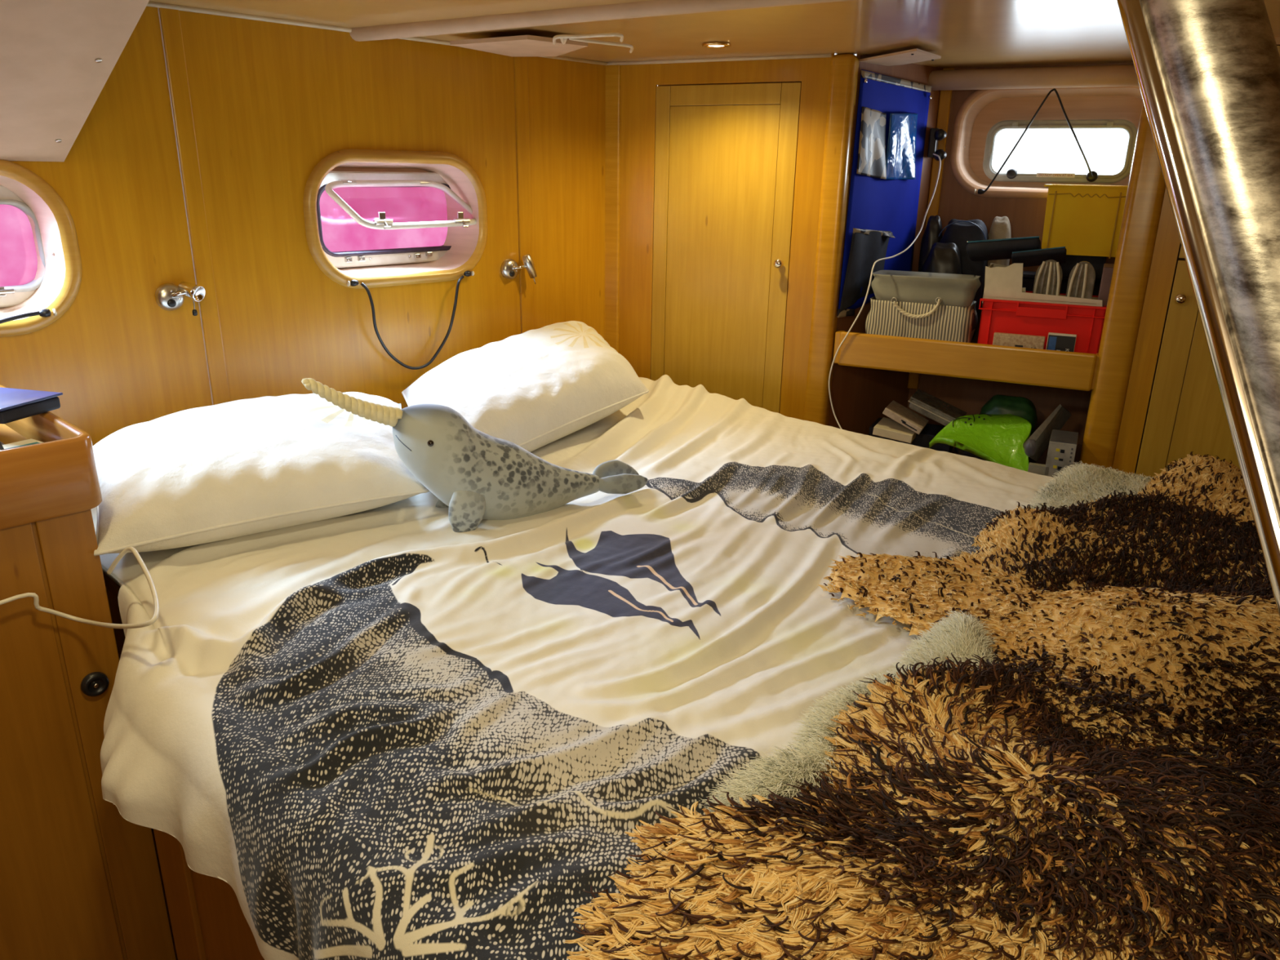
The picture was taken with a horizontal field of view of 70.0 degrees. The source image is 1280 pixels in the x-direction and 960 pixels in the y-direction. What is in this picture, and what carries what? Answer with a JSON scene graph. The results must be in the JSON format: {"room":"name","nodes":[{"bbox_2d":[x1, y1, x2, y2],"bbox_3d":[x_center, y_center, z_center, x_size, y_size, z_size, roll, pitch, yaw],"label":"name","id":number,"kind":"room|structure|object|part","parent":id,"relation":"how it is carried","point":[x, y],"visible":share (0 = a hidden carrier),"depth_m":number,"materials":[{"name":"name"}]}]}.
{"room":"ship interior","nodes":[
{"label":"ship interior","id":0,"kind":"room"},
{"bbox_2d":[0,0,149,161],"bbox_3d":[-1.545,-0.550,1.019,0.749,0.344,1.774,17,25,40],"label":"ceiling","id":1,"kind":"structure","parent":0,"point":[57,57],"depth_m":1.59,"materials":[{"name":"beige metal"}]},
{"bbox_2d":[151,828,177,959],"bbox_3d":[0.128,1.339,1.244,7.500,0.030,7.300,1,19,0],"label":"floor","id":2,"kind":"structure","parent":0,"point":[153,832],"depth_m":2.18,"materials":[{"name":"brown wood"}]},
{"bbox_2d":[0,383,176,959],"bbox_3d":[-1.403,0.520,1.654,0.602,1.212,0.772,17,25,40],"label":"cabinet","id":3,"kind":"object","parent":2,"relation":"on","point":[80,880],"visible":0.97,"depth_m":1.62,"materials":[{"name":"brown wood"}]},
{"bbox_2d":[0,386,62,423],"bbox_3d":[-1.192,-0.138,1.666,0.218,0.030,0.130,5,19,13],"label":"notebook","id":4,"kind":"object","parent":3,"relation":"on","point":[15,404],"visible":1,"depth_m":1.65,"materials":[{"name":"blue paper"}]},
{"bbox_3d":[-1.223,0.612,1.462,0.006,1.005,0.608,17,25,40],"label":"door","id":5,"kind":"part","parent":3,"relation":"part of","materials":[{"name":"brown wood"}]},
{"bbox_3d":[-0.975,0.365,1.635,0.038,0.045,0.040,1,19,0],"label":"knob","id":6,"kind":"part","parent":3,"relation":"part of","materials":[{"name":"black rubber"}]},
{"bbox_3d":[-0.969,0.367,1.630,0.004,0.009,0.009,17,25,40],"label":"knob","id":7,"kind":"part","parent":3,"relation":"part of","materials":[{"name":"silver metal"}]},
{"bbox_3d":[-1.071,-0.028,1.528,0.161,0.016,0.170,1,19,0],"label":"paper pad","id":8,"kind":"object","parent":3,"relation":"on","visible":0},
{"bbox_2d":[0,441,4,449],"bbox_3d":[-1.069,-0.062,1.524,0.019,0.043,0.006,4,19,9],"label":"pen","id":9,"kind":"object","parent":8,"relation":"on","point":[1,445],"visible":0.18,"depth_m":1.52,"materials":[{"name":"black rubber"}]},
{"bbox_2d":[2,439,42,448],"bbox_3d":[-1.040,-0.043,1.559,0.120,0.025,0.070,12,22,29],"label":"box","id":10,"kind":"object","parent":8,"relation":"on","point":[28,442],"visible":0.15,"depth_m":1.58,"materials":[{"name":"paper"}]},
{"bbox_3d":[-1.040,-0.054,1.555,0.052,0.001,0.052,12,22,29],"label":"printed panel","id":11,"kind":"part","parent":10,"relation":"part of","materials":[{"name":"white paper"}]},
{"bbox_2d":[102,569,264,959],"bbox_3d":[0.098,0.581,1.992,2.402,0.926,1.823,17,25,40],"label":"bed base","id":12,"kind":"object","parent":2,"relation":"on","point":[208,922],"visible":0.06,"depth_m":1.59,"materials":[{"name":"brown wood"}]},
{"bbox_3d":[0.132,0.167,1.885,2.360,0.072,1.730,17,25,40],"label":"mattress","id":13,"kind":"part","parent":12,"relation":"part of","materials":[{"name":"white fabric"}]},
{"bbox_3d":[-0.266,0.897,1.175,1.730,0.840,0.024,17,25,40],"label":"panel","id":14,"kind":"part","parent":12,"relation":"part of","materials":[{"name":"brown wood"}]},
{"bbox_2d":[91,374,1055,959],"bbox_3d":[0.138,0.200,1.838,2.981,0.273,3.037,1,19,0],"label":"duvet","id":15,"kind":"object","parent":12,"relation":"on","point":[393,732],"visible":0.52,"depth_m":1.35,"materials":[{"name":"fabric"}]},
{"bbox_2d":[0,546,159,628],"bbox_3d":[-1.047,0.233,1.355,0.618,0.129,0.271,-7,20,-23],"label":"charging cable","id":16,"kind":"object","parent":15,"relation":"on","point":[36,601],"visible":1,"depth_m":1.47,"materials":[{"name":"white plastic"}]},
{"bbox_2d":[93,391,428,555],"bbox_3d":[-0.804,-0.071,2.052,0.787,0.189,0.704,-11,22,-31],"label":"pillow","id":17,"kind":"object","parent":15,"relation":"on","point":[242,467],"visible":0.88,"depth_m":1.80,"materials":[{"name":"white fabric"}]},
{"bbox_2d":[301,377,648,532],"bbox_3d":[-0.310,-0.066,1.901,0.710,0.341,0.184,-5,20,-17],"label":"toy narwhal","id":18,"kind":"object","parent":15,"relation":"on","point":[477,474],"visible":0.96,"depth_m":1.84,"materials":[{"name":"grey fabric"}]},
{"bbox_2d":[401,320,648,492],"bbox_3d":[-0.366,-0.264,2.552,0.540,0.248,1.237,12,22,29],"label":"pillow","id":19,"kind":"object","parent":15,"relation":"on","point":[531,389],"visible":0.8,"depth_m":2.42,"materials":[{"name":"white fabric"}]},
{"bbox_2d":[701,610,999,812],"bbox_3d":[0.348,0.306,1.189,0.152,0.055,0.648,17,25,40],"label":"sheepskin","id":20,"kind":"object","parent":15,"relation":"on","point":[962,635],"visible":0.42,"depth_m":1.14,"materials":[{"name":"white fur"}]},
{"bbox_2d":[563,650,1279,959],"bbox_3d":[0.383,0.419,0.847,0.736,0.115,0.891,11,21,28],"label":"sheepskin","id":21,"kind":"object","parent":15,"relation":"on","point":[961,818],"visible":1,"depth_m":0.87,"materials":[{"name":"fur"}]},
{"bbox_2d":[817,451,1279,785],"bbox_3d":[1.022,0.184,1.574,1.361,0.105,0.879,-10,22,-30],"label":"sheepskin","id":22,"kind":"object","parent":15,"relation":"on","point":[1152,613],"visible":0.91,"depth_m":1.45,"materials":[{"name":"fur"}]},
{"bbox_2d":[1025,461,1154,510],"bbox_3d":[1.004,0.042,2.029,0.193,0.046,0.448,15,23,36],"label":"sheepskin","id":23,"kind":"object","parent":15,"relation":"on","point":[1082,482],"visible":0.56,"depth_m":2.07,"materials":[{"name":"white fur"}]},
{"bbox_2d":[0,5,621,660],"bbox_3d":[-1.363,-0.020,2.053,0.121,1.980,3.626,18,25,41],"label":"wall","id":24,"kind":"structure","parent":0,"point":[193,161],"depth_m":2.29,"materials":[{"name":"brown wood"}]},
{"bbox_2d":[0,160,82,337],"bbox_3d":[-1.462,-0.458,1.820,0.154,0.360,0.584,17,25,40],"label":"window","id":25,"kind":"structure","parent":24,"relation":"in","point":[41,262],"depth_m":1.98,"materials":[{"name":"brown plastic"}]},
{"bbox_3d":[-1.488,-0.471,1.872,0.020,0.256,0.531,17,25,40],"label":"frame","id":26,"kind":"part","parent":25,"relation":"part of","materials":[{"name":"paint"}]},
{"bbox_3d":[-1.502,-0.475,1.885,0.004,0.178,0.453,17,25,40],"label":"pane","id":27,"kind":"part","parent":25,"relation":"part of","materials":[{"name":"pink glass"}]},
{"bbox_2d":[0,308,57,324],"bbox_3d":[-1.341,-0.307,1.871,0.018,0.062,0.276,14,23,34],"label":"cord","id":28,"kind":"object","parent":25,"relation":"attached to","point":[45,313],"visible":1,"depth_m":1.93,"materials":[{"name":"black rubber"}]},
{"bbox_3d":[-1.822,0.146,1.539,0.012,1.980,2.211,17,25,40],"label":"panel","id":29,"kind":"part","parent":24,"relation":"part of","materials":[{"name":"brown wood"}]},
{"bbox_2d":[155,281,205,315],"bbox_3d":[-1.075,-0.424,2.145,0.102,0.079,0.058,1,19,0],"label":"reading lamp","id":30,"kind":"object","parent":24,"relation":"attached to","point":[169,296],"visible":1,"depth_m":2.13,"materials":[{"name":"silver metal"}]},
{"bbox_2d":[167,298,176,306],"bbox_3d":[-1.093,-0.413,2.133,0.008,0.019,0.019,17,25,40],"label":"switch","id":31,"kind":"object","parent":30,"relation":"attached to","point":[171,302],"depth_m":2.13,"materials":[{"name":"black rubber"}]},
{"bbox_3d":[-1.075,-0.435,2.136,0.038,0.021,0.012,-5,20,-17],"label":"arm","id":32,"kind":"part","parent":30,"relation":"part of","materials":[{"name":"silver metal"}]},
{"bbox_2d":[146,0,607,65],"bbox_3d":[-0.614,-1.178,2.435,0.012,0.012,1.500,17,25,40],"label":"trim","id":33,"kind":"structure","parent":24,"relation":"attached to","point":[154,4],"depth_m":2.19,"materials":[{"name":"brown wood"}]},
{"bbox_2d":[302,149,487,288],"bbox_3d":[-0.703,-0.742,2.588,0.154,0.360,0.591,17,25,40],"label":"window","id":34,"kind":"structure","parent":24,"relation":"in","point":[374,218],"depth_m":2.62,"materials":[{"name":"brown wood"}]},
{"bbox_3d":[-0.753,-0.757,2.633,0.006,0.300,0.531,17,25,40],"label":"recess plate","id":35,"kind":"part","parent":34,"relation":"part of","materials":[{"name":"brown wood"}]},
{"bbox_3d":[-0.723,-0.756,2.646,0.020,0.256,0.531,17,25,40],"label":"frame","id":36,"kind":"part","parent":34,"relation":"part of","materials":[{"name":"paint"}]},
{"bbox_3d":[-0.737,-0.761,2.659,0.004,0.178,0.453,17,25,40],"label":"pane","id":37,"kind":"part","parent":34,"relation":"part of","materials":[{"name":"pink glass"}]},
{"bbox_3d":[-0.660,-0.783,2.595,0.083,0.131,0.469,17,25,40],"label":"hinged frame","id":38,"kind":"part","parent":34,"relation":"part of","materials":[{"name":"paint"}]},
{"bbox_2d":[346,271,474,369],"bbox_3d":[-0.640,-0.454,2.633,0.033,0.267,0.417,17,25,40],"label":"cord","id":39,"kind":"object","parent":34,"relation":"hanging from","point":[353,282],"visible":1,"depth_m":2.64,"materials":[{"name":"black rubber"}]},
{"bbox_2d":[501,253,537,284],"bbox_3d":[-0.380,-0.659,2.864,0.117,0.094,0.040,-9,21,-27],"label":"reading lamp","id":40,"kind":"object","parent":24,"relation":"attached to","point":[509,267],"visible":1,"depth_m":2.85,"materials":[{"name":"silver metal"}]},
{"bbox_2d":[509,271,515,276],"bbox_3d":[-0.398,-0.642,2.846,0.008,0.019,0.019,17,25,40],"label":"switch","id":41,"kind":"object","parent":40,"relation":"attached to","point":[512,273],"depth_m":2.84,"materials":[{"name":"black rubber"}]},
{"bbox_3d":[-0.375,-0.663,2.852,0.052,0.013,0.017,-9,21,-26],"label":"arm","id":42,"kind":"part","parent":40,"relation":"part of","materials":[{"name":"silver metal"}]},
{"bbox_3d":[-0.241,-0.377,3.163,0.012,1.980,0.338,17,25,40],"label":"panel","id":43,"kind":"part","parent":24,"relation":"part of","materials":[{"name":"brown wood"}]},
{"bbox_2d":[349,0,853,41],"bbox_3d":[-0.192,-1.036,2.020,1.429,0.058,0.044,12,22,30],"label":"trim","id":44,"kind":"structure","parent":24,"relation":"attached to","point":[655,7],"depth_m":1.99,"materials":[{"name":"brown wood"}]},
{"bbox_3d":[-0.129,-0.559,3.236,0.124,1.680,0.020,10,21,25],"label":"corner post","id":45,"kind":"part","parent":24,"relation":"part of","materials":[{"name":"brown wood"}]},
{"bbox_2d":[149,0,1279,86],"bbox_3d":[0.159,-0.565,0.600,7.500,0.030,7.300,1,19,0],"label":"ceiling","id":46,"kind":"structure","parent":0,"point":[965,33],"depth_m":2.17,"materials":[{"name":"plastic"}]},
{"bbox_2d":[449,35,587,56],"bbox_3d":[-0.287,-1.171,2.456,0.343,0.025,0.324,12,22,30],"label":"vent panel","id":47,"kind":"object","parent":46,"relation":"attached to","point":[522,45],"visible":0.99,"depth_m":2.40,"materials":[{"name":"beige plastic"}]},
{"bbox_2d":[552,32,633,53],"bbox_3d":[-0.117,-1.084,2.267,0.201,0.008,0.317,1,19,0],"label":"wire hook","id":48,"kind":"object","parent":46,"relation":"attached to","point":[580,37],"visible":1,"depth_m":2.19,"materials":[{"name":"white metal"}]},
{"bbox_2d":[701,41,731,48],"bbox_3d":[0.207,-1.180,2.480,0.080,0.008,0.080,1,19,0],"label":"recessed light","id":49,"kind":"object","parent":46,"relation":"in","point":[708,44],"visible":1,"depth_m":2.46,"materials":[{"name":"gold metal"}]},
{"bbox_2d":[858,48,941,66],"bbox_3d":[0.737,-1.213,2.641,0.159,0.009,0.432,-6,20,-18],"label":"flap","id":50,"kind":"object","parent":46,"relation":"attached to","point":[913,55],"visible":0.94,"depth_m":2.58,"materials":[{"name":"beige plastic"}]},
{"bbox_2d":[1116,0,1279,617],"bbox_3d":[0.565,-0.074,0.748,0.150,1.020,0.628,-6,20,-18],"label":"post","id":51,"kind":"object","parent":46,"relation":"attached to","point":[1207,72],"visible":1,"depth_m":0.76,"materials":[{"name":"metal"}]},
{"bbox_2d":[618,35,1279,475],"bbox_3d":[1.518,-0.141,2.549,3.570,1.980,0.080,10,21,25],"label":"wall","id":52,"kind":"structure","parent":0,"point":[828,90],"depth_m":2.76,"materials":[{"name":"brown wood"}]},
{"bbox_2d":[607,53,831,65],"bbox_3d":[0.223,-1.289,2.804,0.740,0.012,0.012,10,21,25],"label":"trim","id":53,"kind":"structure","parent":52,"relation":"attached to","point":[829,55],"depth_m":2.79,"materials":[{"name":"brown wood"}]},
{"bbox_2d":[650,82,801,413],"bbox_3d":[0.250,-0.652,2.991,0.474,1.185,0.062,10,21,25],"label":"door","id":54,"kind":"structure","parent":52,"relation":"in","point":[725,169],"depth_m":2.95,"materials":[{"name":"brown wood"}]},
{"bbox_3d":[0.263,-1.192,2.829,0.364,0.059,0.018,10,21,25],"label":"rail","id":55,"kind":"part","parent":54,"relation":"part of","materials":[{"name":"brown wood"}]},
{"bbox_3d":[0.435,-0.679,2.868,0.029,0.029,0.033,10,21,25],"label":"knob","id":56,"kind":"part","parent":54,"relation":"part of","materials":[{"name":"silver metal"}]},
{"bbox_3d":[0.268,-1.255,2.804,0.478,0.071,0.012,10,21,25],"label":"panel","id":57,"kind":"part","parent":52,"relation":"part of","materials":[{"name":"brown wood"}]},
{"bbox_3d":[0.267,-0.473,3.095,0.490,1.620,0.012,10,21,25],"label":"backing panel","id":58,"kind":"part","parent":52,"relation":"part of","materials":[{"name":"brown wood"}]},
{"bbox_3d":[0.508,-0.307,2.991,0.090,1.980,0.012,10,21,25],"label":"panel","id":59,"kind":"part","parent":52,"relation":"part of","materials":[{"name":"brown wood"}]},
{"bbox_3d":[0.586,-0.445,2.934,0.076,1.680,0.076,10,21,25],"label":"post","id":60,"kind":"part","parent":52,"relation":"part of","materials":[{"name":"brown wood"}]},
{"bbox_3d":[1.339,-0.315,2.585,0.090,1.680,0.080,10,21,25],"label":"post","id":61,"kind":"part","parent":52,"relation":"part of","materials":[{"name":"brown wood"}]},
{"bbox_3d":[1.390,-0.154,2.583,0.058,1.980,0.012,10,21,25],"label":"panel","id":62,"kind":"part","parent":52,"relation":"part of","materials":[{"name":"brown wood"}]},
{"bbox_2d":[1135,259,1240,478],"bbox_3d":[1.653,-0.136,2.436,0.534,0.847,0.061,9,20,24],"label":"door","id":63,"kind":"structure","parent":52,"relation":"in","point":[1186,414],"depth_m":2.49,"materials":[{"name":"brown wood"}]},
{"bbox_3d":[1.430,-0.480,2.416,0.029,0.029,0.033,10,21,25],"label":"knob","id":64,"kind":"part","parent":63,"relation":"part of","materials":[{"name":"silver metal"}]},
{"bbox_3d":[1.664,-0.112,2.459,0.403,0.787,0.018,10,21,25],"label":"panel","id":65,"kind":"part","parent":63,"relation":"part of","materials":[{"name":"brown wood"}]},
{"bbox_2d":[1178,45,1279,257],"bbox_3d":[1.671,-0.788,2.232,0.533,0.506,0.020,10,21,25],"label":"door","id":66,"kind":"structure","parent":52,"relation":"in","point":[1181,253],"depth_m":2.41,"materials":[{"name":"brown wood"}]},
{"bbox_3d":[1.673,-1.037,2.145,0.539,0.018,0.012,10,21,25],"label":"panel","id":67,"kind":"part","parent":52,"relation":"part of","materials":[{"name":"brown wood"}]},
{"bbox_2d":[828,55,1133,465],"bbox_3d":[1.159,-0.249,2.853,1.300,1.980,0.720,10,21,25],"label":"wall","id":68,"kind":"structure","parent":0,"point":[860,396],"depth_m":3.08,"materials":[{"name":"brown wood"}]},
{"bbox_2d":[837,69,932,317],"bbox_3d":[0.783,-0.896,2.904,0.424,0.721,0.032,-16,25,-41],"label":"hanging organiser","id":69,"kind":"object","parent":68,"relation":"hanging from","point":[891,119],"visible":0.94,"depth_m":2.87,"materials":[{"name":"blue fabric"}]},
{"bbox_3d":[0.656,-0.533,2.906,0.091,0.028,0.006,-16,25,-40],"label":"trim","id":70,"kind":"part","parent":69,"relation":"part of","materials":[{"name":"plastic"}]},
{"bbox_3d":[0.739,-0.781,2.891,0.233,0.037,0.020,-16,25,-41],"label":"pocket trim","id":71,"kind":"part","parent":69,"relation":"part of","materials":[{"name":"plastic"}]},
{"bbox_3d":[0.791,-1.221,2.805,0.391,0.037,0.006,-16,25,-40],"label":"trim","id":72,"kind":"part","parent":69,"relation":"part of","materials":[{"name":"plastic"}]},
{"bbox_2d":[828,153,941,429],"bbox_3d":[0.806,-0.597,2.937,0.459,0.863,0.093,-15,24,-39],"label":"cable","id":73,"kind":"object","parent":68,"relation":"hanging from","point":[938,156],"visible":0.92,"depth_m":2.89,"materials":[{"name":"white plastic"}]},
{"bbox_2d":[868,417,953,453],"bbox_3d":[0.904,-0.147,3.031,0.260,0.060,0.140,10,21,25],"label":"box","id":74,"kind":"object","parent":68,"relation":"on","point":[930,431],"visible":0.27,"depth_m":2.96,"materials":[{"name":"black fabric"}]},
{"bbox_2d":[872,417,916,443],"bbox_3d":[0.834,-0.162,2.969,0.126,0.039,0.140,10,21,25],"label":"carton","id":75,"kind":"object","parent":74,"relation":"on","point":[887,428],"visible":0.76,"depth_m":2.92,"materials":[{"name":"beige cardboard"}]},
{"bbox_2d":[882,400,928,434],"bbox_3d":[0.856,-0.203,2.943,0.128,0.072,0.121,10,21,25],"label":"game box","id":76,"kind":"object","parent":75,"relation":"on","point":[895,411],"visible":1,"depth_m":2.91,"materials":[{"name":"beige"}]},
{"bbox_2d":[907,388,966,426],"bbox_3d":[0.954,-0.226,2.932,0.167,0.093,0.130,10,21,25],"label":"box","id":77,"kind":"object","parent":74,"relation":"on","point":[921,402],"visible":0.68,"depth_m":2.90,"materials":[{"name":"grey cardboard"}]},
{"bbox_2d":[927,128,946,160],"bbox_3d":[0.971,-1.096,2.988,0.043,0.100,0.075,-8,21,-25],"label":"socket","id":78,"kind":"object","parent":68,"relation":"attached to","point":[935,134],"visible":0.99,"depth_m":2.98,"materials":[{"name":"black plastic"}]},
{"bbox_2d":[928,413,1031,471],"bbox_3d":[1.050,-0.117,2.787,0.302,0.152,0.198,12,22,30],"label":"bag","id":79,"kind":"object","parent":68,"relation":"on","point":[1000,439],"visible":0.95,"depth_m":2.75,"materials":[{"name":"green plastic"}]},
{"bbox_2d":[1024,439,1037,457],"bbox_3d":[1.130,-0.092,2.644,0.035,0.053,0.025,10,21,26],"label":"computer mouse","id":80,"kind":"object","parent":79,"relation":"on","point":[1030,446],"visible":1,"depth_m":2.63,"materials":[{"name":"grey plastic"}]},
{"bbox_2d":[833,330,1151,395],"bbox_3d":[1.124,-0.415,2.907,0.904,0.106,0.496,10,21,25],"label":"shelf","id":81,"kind":"object","parent":68,"relation":"attached to","point":[1076,371],"visible":0.88,"depth_m":2.71,"materials":[{"name":"brown wood"}]},
{"bbox_2d":[865,270,980,342],"bbox_3d":[0.889,-0.515,2.885,0.327,0.262,0.187,10,21,24],"label":"fabric basket","id":82,"kind":"object","parent":81,"relation":"on","point":[940,306],"visible":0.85,"depth_m":2.81,"materials":[{"name":"grey fabric"}]},
{"bbox_3d":[0.845,-0.528,2.801,0.139,0.065,0.012,10,21,25],"label":"rope handle","id":83,"kind":"part","parent":82,"relation":"part of","materials":[{"name":"fabric"}]},
{"bbox_2d":[920,242,962,274],"bbox_3d":[0.986,-0.599,3.016,0.132,0.360,0.103,10,21,24],"label":"bag","id":84,"kind":"object","parent":81,"relation":"on","point":[943,258],"visible":0.37,"depth_m":2.94,"materials":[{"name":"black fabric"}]},
{"bbox_2d":[937,218,988,340],"bbox_3d":[1.063,-0.647,3.051,0.165,0.433,0.129,10,21,25],"label":"bag","id":85,"kind":"object","parent":81,"relation":"on","point":[958,232],"visible":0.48,"depth_m":2.96,"materials":[{"name":"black fabric"}]},
{"bbox_2d":[918,215,942,271],"bbox_3d":[0.977,-0.733,3.082,0.072,0.307,0.062,10,21,24],"label":"pouch","id":86,"kind":"object","parent":85,"relation":"on","point":[934,225],"visible":0.49,"depth_m":3.04,"materials":[{"name":"black fabric"}]},
{"bbox_2d":[980,216,1011,311],"bbox_3d":[1.174,-0.696,3.027,0.085,0.341,0.082,10,21,24],"label":"roll","id":87,"kind":"object","parent":81,"relation":"on","point":[1000,228],"visible":0.34,"depth_m":2.96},
{"bbox_2d":[992,332,1045,349],"bbox_3d":[1.115,-0.373,2.707,0.140,0.116,0.021,10,21,25],"label":"packet","id":88,"kind":"object","parent":81,"relation":"on","point":[999,338],"visible":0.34,"depth_m":2.69,"materials":[{"name":"brown cardboard"}]},
{"bbox_2d":[977,291,1106,354],"bbox_3d":[1.232,-0.455,2.810,0.347,0.209,0.303,10,21,25],"label":"crate","id":89,"kind":"object","parent":81,"relation":"on","point":[1003,316],"visible":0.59,"depth_m":2.67,"materials":[{"name":"red plastic"}]},
{"bbox_2d":[982,262,1102,306],"bbox_3d":[1.203,-0.580,2.721,0.330,0.132,0.140,10,21,25],"label":"holder","id":90,"kind":"object","parent":89,"relation":"in","point":[1002,282],"visible":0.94,"depth_m":2.69,"materials":[{"name":"beige cardboard"}]},
{"bbox_2d":[965,235,1041,261],"bbox_3d":[1.114,-0.706,2.796,0.209,0.092,0.140,10,21,25],"label":"pouch","id":91,"kind":"object","parent":90,"relation":"on","point":[993,249],"visible":0.84,"depth_m":2.75,"materials":[{"name":"black fabric"}]},
{"bbox_2d":[1011,246,1066,266],"bbox_3d":[1.196,-0.667,2.743,0.148,0.076,0.100,10,21,25],"label":"pouch","id":92,"kind":"object","parent":90,"relation":"in","point":[1031,257],"visible":0.79,"depth_m":2.71,"materials":[{"name":"black fabric"}]},
{"bbox_2d":[1032,259,1062,295],"bbox_3d":[1.205,-0.594,2.699,0.074,0.109,0.052,10,21,25],"label":"shoe","id":93,"kind":"object","parent":90,"relation":"in","point":[1048,277],"visible":0.91,"depth_m":2.68,"materials":[{"name":"grey plastic"}]},
{"bbox_2d":[1066,261,1095,298],"bbox_3d":[1.285,-0.579,2.662,0.070,0.110,0.052,10,21,25],"label":"shoe","id":94,"kind":"object","parent":90,"relation":"in","point":[1081,282],"visible":0.84,"depth_m":2.65,"materials":[{"name":"grey fabric"}]},
{"bbox_3d":[1.171,-0.494,2.662,0.135,0.040,0.018,10,21,25],"label":"handle","id":95,"kind":"part","parent":89,"relation":"part of","materials":[{"name":"red plastic"}]},
{"bbox_2d":[1097,263,1114,348],"bbox_3d":[1.366,-0.511,2.694,0.037,0.236,0.140,10,21,25],"label":"folder","id":96,"kind":"object","parent":89,"relation":"in","point":[1108,268],"visible":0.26,"depth_m":2.62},
{"bbox_2d":[1045,332,1076,351],"bbox_3d":[1.214,-0.358,2.648,0.074,0.130,0.015,10,21,25],"label":"paperback","id":97,"kind":"object","parent":81,"relation":"on","point":[1055,341],"visible":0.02,"depth_m":2.63,"materials":[{"name":"paper"}]},
{"bbox_2d":[1022,271,1101,295],"bbox_3d":[1.341,-0.535,2.971,0.344,0.261,0.102,10,21,25],"label":"storage box","id":98,"kind":"object","parent":81,"relation":"on","point":[1028,277],"visible":0.02,"depth_m":2.92,"materials":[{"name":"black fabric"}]},
{"bbox_3d":[1.343,-0.653,2.932,0.344,0.012,0.102,10,21,25],"label":"lid","id":99,"kind":"part","parent":98,"relation":"part of","materials":[{"name":"blue plastic"}]},
{"bbox_2d":[1059,254,1106,279],"bbox_3d":[1.367,-0.677,2.874,0.170,0.068,0.120,10,21,25],"label":"box file","id":100,"kind":"object","parent":98,"relation":"on","point":[1098,262],"visible":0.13,"depth_m":2.81,"materials":[{"name":"black plastic"}]},
{"bbox_2d":[1041,184,1128,258],"bbox_3d":[1.374,-0.796,2.808,0.266,0.208,0.158,10,21,25],"label":"folder","id":101,"kind":"object","parent":100,"relation":"on","point":[1082,219],"visible":0.72,"depth_m":2.75,"materials":[{"name":"yellow plastic"}]},
{"bbox_2d":[954,447,1036,463],"bbox_3d":[1.131,-0.092,2.898,0.256,0.075,0.167,12,21,29],"label":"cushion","id":102,"kind":"object","parent":68,"relation":"on","point":[958,451],"visible":0.08,"depth_m":2.87,"materials":[{"name":"black fabric"}]},
{"bbox_2d":[980,394,1037,435],"bbox_3d":[1.195,-0.179,2.975,0.175,0.196,0.124,10,21,26],"label":"pouch","id":103,"kind":"object","parent":68,"relation":"on","point":[1021,406],"visible":0.41,"depth_m":2.92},
{"bbox_2d":[928,64,1139,90],"bbox_3d":[1.275,-1.232,2.797,0.910,0.060,0.060,10,21,25],"label":"trim","id":104,"kind":"structure","parent":68,"relation":"attached to","point":[1119,75],"depth_m":2.80,"materials":[{"name":"brown wood"}]},
{"bbox_2d":[1027,462,1048,475],"bbox_3d":[1.150,-0.012,2.643,0.056,0.068,0.020,10,21,25],"label":"card","id":105,"kind":"object","parent":68,"relation":"on","point":[1038,468],"visible":0.45,"depth_m":2.63,"materials":[{"name":"beige paper"}]},
{"bbox_2d":[950,86,1142,199],"bbox_3d":[1.343,-1.093,2.946,0.632,0.356,0.149,10,21,25],"label":"window","id":106,"kind":"structure","parent":68,"relation":"in","point":[984,113],"depth_m":2.99,"materials":[{"name":"brown wood"}]},
{"bbox_3d":[1.234,-1.017,3.034,0.034,0.034,0.030,10,21,25],"label":"knob","id":107,"kind":"part","parent":106,"relation":"part of","materials":[{"name":"black rubber"}]},
{"bbox_2d":[973,88,1092,194],"bbox_3d":[1.262,-1.069,2.900,0.346,0.319,0.038,9,20,22],"label":"cord","id":108,"kind":"object","parent":106,"relation":"attached to","point":[980,191],"visible":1,"depth_m":2.86,"materials":[{"name":"black rubber"}]},
{"bbox_3d":[1.363,-1.071,2.981,0.453,0.192,0.020,10,21,25],"label":"frame","id":109,"kind":"part","parent":106,"relation":"part of","materials":[{"name":"grey metal"}]},
{"bbox_3d":[1.451,-0.974,2.935,0.034,0.034,0.030,10,21,25],"label":"knob","id":110,"kind":"part","parent":106,"relation":"part of","materials":[{"name":"black rubber"}]},
{"bbox_2d":[1022,404,1071,461],"bbox_3d":[1.238,-0.144,2.782,0.294,0.179,0.038,-13,23,-36],"label":"booklet","id":111,"kind":"object","parent":68,"relation":"on","point":[1059,417],"visible":0.79,"depth_m":2.76,"materials":[{"name":"grey paper"}]},
{"bbox_2d":[1044,429,1078,477],"bbox_3d":[1.223,-0.053,2.661,0.071,0.153,0.141,10,21,25],"label":"carton","id":112,"kind":"object","parent":68,"relation":"on","point":[1062,447],"visible":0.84,"depth_m":2.60,"materials":[{"name":"grey cardboard"}]},
{"bbox_3d":[1.224,-0.125,2.637,0.070,0.002,0.136,10,21,25],"label":"panel","id":113,"kind":"part","parent":112,"relation":"part of","materials":[{"name":"grey cardboard"}]}
]}

